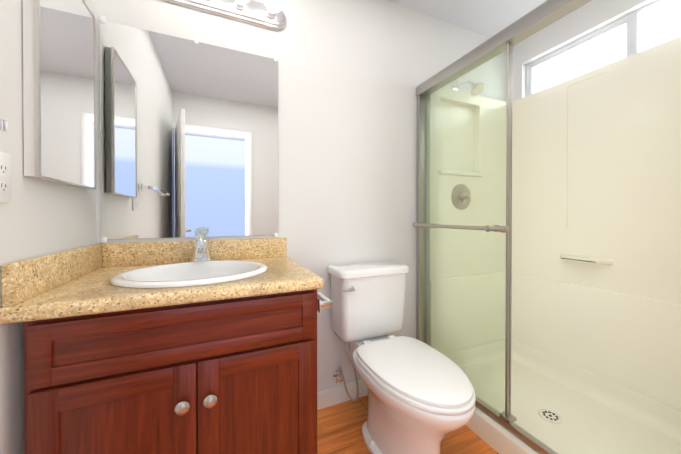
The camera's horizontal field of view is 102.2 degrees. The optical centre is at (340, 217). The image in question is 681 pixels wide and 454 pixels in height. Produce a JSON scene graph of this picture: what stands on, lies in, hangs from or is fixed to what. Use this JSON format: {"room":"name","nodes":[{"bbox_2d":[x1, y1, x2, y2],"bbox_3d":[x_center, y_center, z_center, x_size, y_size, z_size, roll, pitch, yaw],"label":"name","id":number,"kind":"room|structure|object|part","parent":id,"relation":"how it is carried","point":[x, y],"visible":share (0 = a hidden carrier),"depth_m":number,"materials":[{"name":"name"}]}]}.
{"room":"bathroom","nodes":[
{"label":"bathroom","id":0,"kind":"room"},
{"bbox_2d":[0,0,96,453],"bbox_3d":[-0.665,-0.133,0.210,0.100,2.420,2.000,0,0,-24],"label":"wall","id":1,"kind":"structure","parent":0,"point":[39,217],"depth_m":0.71,"materials":[{"name":"white paint"}]},
{"bbox_2d":[0,118,7,131],"bbox_3d":[-0.592,-0.185,0.263,0.072,0.050,0.660,0,0,-24],"label":"towel bar","id":2,"kind":"object","parent":1,"relation":"attached to","point":[3,125],"visible":1,"depth_m":0.56,"materials":[{"name":"silver metal"}]},
{"bbox_2d":[0,151,11,202],"bbox_3d":[-0.791,-0.096,0.641,0.009,0.118,0.072,0,0,-24],"label":"outlet","id":3,"kind":"object","parent":1,"relation":"attached to","point":[5,177],"visible":1,"depth_m":0.65,"materials":[{"name":"white plastic"}]},
{"bbox_2d":[22,0,96,189],"bbox_3d":[-0.886,-0.438,0.889,0.034,0.660,0.365,0,0,-24],"label":"medicine cabinet mirror","id":4,"kind":"object","parent":1,"relation":"attached to","point":[59,89],"visible":1,"depth_m":0.83,"materials":[{"name":"silver mirror"}]},
{"bbox_2d":[95,0,506,390],"bbox_3d":[0.121,-0.144,1.698,2.730,2.420,0.100,0,0,-24],"label":"wall","id":5,"kind":"structure","parent":0,"point":[353,75],"depth_m":1.59,"materials":[{"name":"white paint"}]},
{"bbox_2d":[1,238,286,306],"bbox_3d":[-0.543,0.157,1.053,0.790,0.100,0.550,0,0,-24],"label":"backsplash","id":6,"kind":"structure","parent":5,"relation":"attached to","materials":[{"name":"beige stone"}]},
{"bbox_2d":[99,20,277,239],"bbox_3d":[-0.665,-0.368,1.293,0.736,0.914,0.006,0,0,-24],"label":"wall mirror","id":7,"kind":"object","parent":5,"relation":"attached to","point":[188,138],"visible":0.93,"depth_m":1.26,"materials":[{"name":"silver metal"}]},
{"bbox_2d":[100,16,277,242],"bbox_3d":[-0.664,-0.369,1.292,0.730,0.944,0.009,0,0,-24],"label":"clips","id":8,"kind":"object","parent":5,"relation":"attached to","point":[103,20],"visible":0.94,"depth_m":1.28,"materials":[{"name":"white plastic"}]},
{"bbox_2d":[163,0,285,30],"bbox_3d":[-0.535,-1.036,1.256,0.610,0.118,0.168,0,0,-24],"label":"sconce","id":9,"kind":"object","parent":5,"relation":"attached to","point":[269,14],"visible":1,"depth_m":1.33,"materials":[{"name":"silver metal"}]},
{"bbox_2d":[317,380,367,409],"bbox_3d":[0.100,1.019,1.633,0.823,0.095,0.012,0,0,-24],"label":"baseboard","id":10,"kind":"structure","parent":5,"relation":"attached to","point":[328,397],"depth_m":1.58,"materials":[{"name":"white paint"}]},
{"bbox_2d":[317,395,498,453],"bbox_3d":[0.540,1.123,0.744,2.730,0.100,2.200,0,0,-24],"label":"floor","id":11,"kind":"structure","parent":0,"point":[339,428],"depth_m":1.35,"materials":[{"name":"brown wood"}]},
{"bbox_2d":[0,228,322,453],"bbox_3d":[-0.532,0.558,1.044,0.802,1.025,0.580,0,0,-24],"label":"bathroom vanity","id":12,"kind":"object","parent":11,"relation":"on","point":[201,344],"visible":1,"depth_m":0.81,"materials":[{"name":"brown wood"}]},
{"bbox_3d":[-0.596,0.695,0.748,0.364,0.533,0.020,0,0,-24],"label":"door","id":13,"kind":"part","parent":12,"relation":"part of","materials":[{"name":"brown wood"}]},
{"bbox_2d":[0,256,322,324],"bbox_3d":[-0.535,0.227,1.050,0.802,0.040,0.562,0,0,-24],"label":"countertop","id":14,"kind":"structure","parent":12,"relation":"on","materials":[{"name":"beige stone"}]},
{"bbox_2d":[110,260,267,287],"bbox_3d":[-0.535,0.275,1.028,0.510,0.168,0.410,0,0,-24],"label":"sink","id":15,"kind":"object","parent":14,"relation":"in","point":[195,273],"depth_m":1.06,"materials":[{"name":"white ceramic"}]},
{"bbox_2d":[182,228,214,262],"bbox_3d":[-0.602,0.125,1.180,0.170,0.160,0.168,0,0,-24],"label":"faucet","id":16,"kind":"object","parent":14,"relation":"on","point":[201,254],"depth_m":1.21,"materials":[{"name":"silver metal"}]},
{"bbox_3d":[-0.427,0.339,0.818,0.732,0.157,0.020,0,0,-24],"label":"drawer","id":17,"kind":"part","parent":12,"relation":"part of","materials":[{"name":"brown wood"}]},
{"bbox_3d":[-0.417,0.538,0.796,0.110,0.038,0.033,0,0,-24],"label":"knob","id":18,"kind":"part","parent":12,"relation":"part of","materials":[{"name":"silver metal"}]},
{"bbox_3d":[-0.259,0.694,0.894,0.364,0.533,0.020,0,0,-24],"label":"door","id":19,"kind":"part","parent":12,"relation":"part of","materials":[{"name":"brown wood"}]},
{"bbox_2d":[317,292,332,312],"bbox_3d":[-0.078,0.309,1.042,0.057,0.048,0.150,0,0,-24],"label":"toilet paper holder","id":20,"kind":"object","parent":12,"relation":"attached to","point":[326,302],"visible":0.62,"depth_m":0.98,"materials":[{"name":"silver metal"}]},
{"bbox_2d":[328,261,475,453],"bbox_3d":[0.262,0.666,1.278,0.426,0.806,0.788,0,0,-24],"label":"toilet","id":21,"kind":"object","parent":11,"relation":"on","point":[421,397],"visible":1,"depth_m":1.21,"materials":[{"name":"white ceramic"}]},
{"bbox_3d":[0.156,0.456,1.518,0.426,0.388,0.236,0,0,-24],"label":"tank","id":22,"kind":"part","parent":21,"relation":"part of","materials":[{"name":"white ceramic"}]},
{"bbox_3d":[0.307,0.634,1.175,0.376,0.041,0.560,0,0,-24],"label":"seat","id":23,"kind":"part","parent":21,"relation":"part of","materials":[{"name":"white plastic"}]},
{"bbox_2d":[426,36,680,453],"bbox_3d":[1.131,0.061,1.419,0.898,2.015,1.216,0,0,-24],"label":"shower stall","id":24,"kind":"object","parent":11,"relation":"on","point":[596,279],"visible":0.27,"depth_m":1.62,"materials":[{"name":"beige plastic"}]},
{"bbox_2d":[416,0,591,453],"bbox_3d":[0.765,0.043,1.260,0.064,1.820,1.210,0,0,-24],"label":"shower door","id":25,"kind":"structure","parent":24,"relation":"attached to","point":[538,18],"depth_m":1.38,"materials":[{"name":"clear glass"}]},
{"bbox_2d":[412,223,509,232],"bbox_3d":[0.620,0.048,1.484,0.083,0.033,0.637,0,0,-24],"label":"door towel bar","id":26,"kind":"object","parent":25,"relation":"attached to","point":[497,228],"visible":0.98,"depth_m":1.36,"materials":[{"name":"silver metal"}]},
{"bbox_3d":[0.652,0.055,1.518,0.048,1.735,0.627,0,0,-24],"label":"glass","id":27,"kind":"part","parent":25,"relation":"part of","materials":[{"name":"clear glass"}]},
{"bbox_2d":[388,0,546,37],"bbox_3d":[0.540,-1.397,0.726,2.730,0.100,2.200,0,0,-24],"label":"ceiling","id":28,"kind":"structure","parent":0,"point":[488,18],"depth_m":1.80,"materials":[{"name":"white paint"}]},
{"bbox_2d":[512,0,656,101],"bbox_3d":[1.746,-0.141,1.260,0.100,2.420,2.000,0,0,-24],"label":"wall","id":29,"kind":"structure","parent":0,"point":[585,20],"depth_m":1.78,"materials":[{"name":"white paint"}]},
{"bbox_2d":[526,0,680,95],"bbox_3d":[1.611,-0.978,1.577,0.040,0.328,1.058,0,0,-24],"label":"shower window","id":30,"kind":"structure","parent":29,"relation":"in","point":[657,22],"depth_m":1.62,"materials":[{"name":"glass"}]}
]}

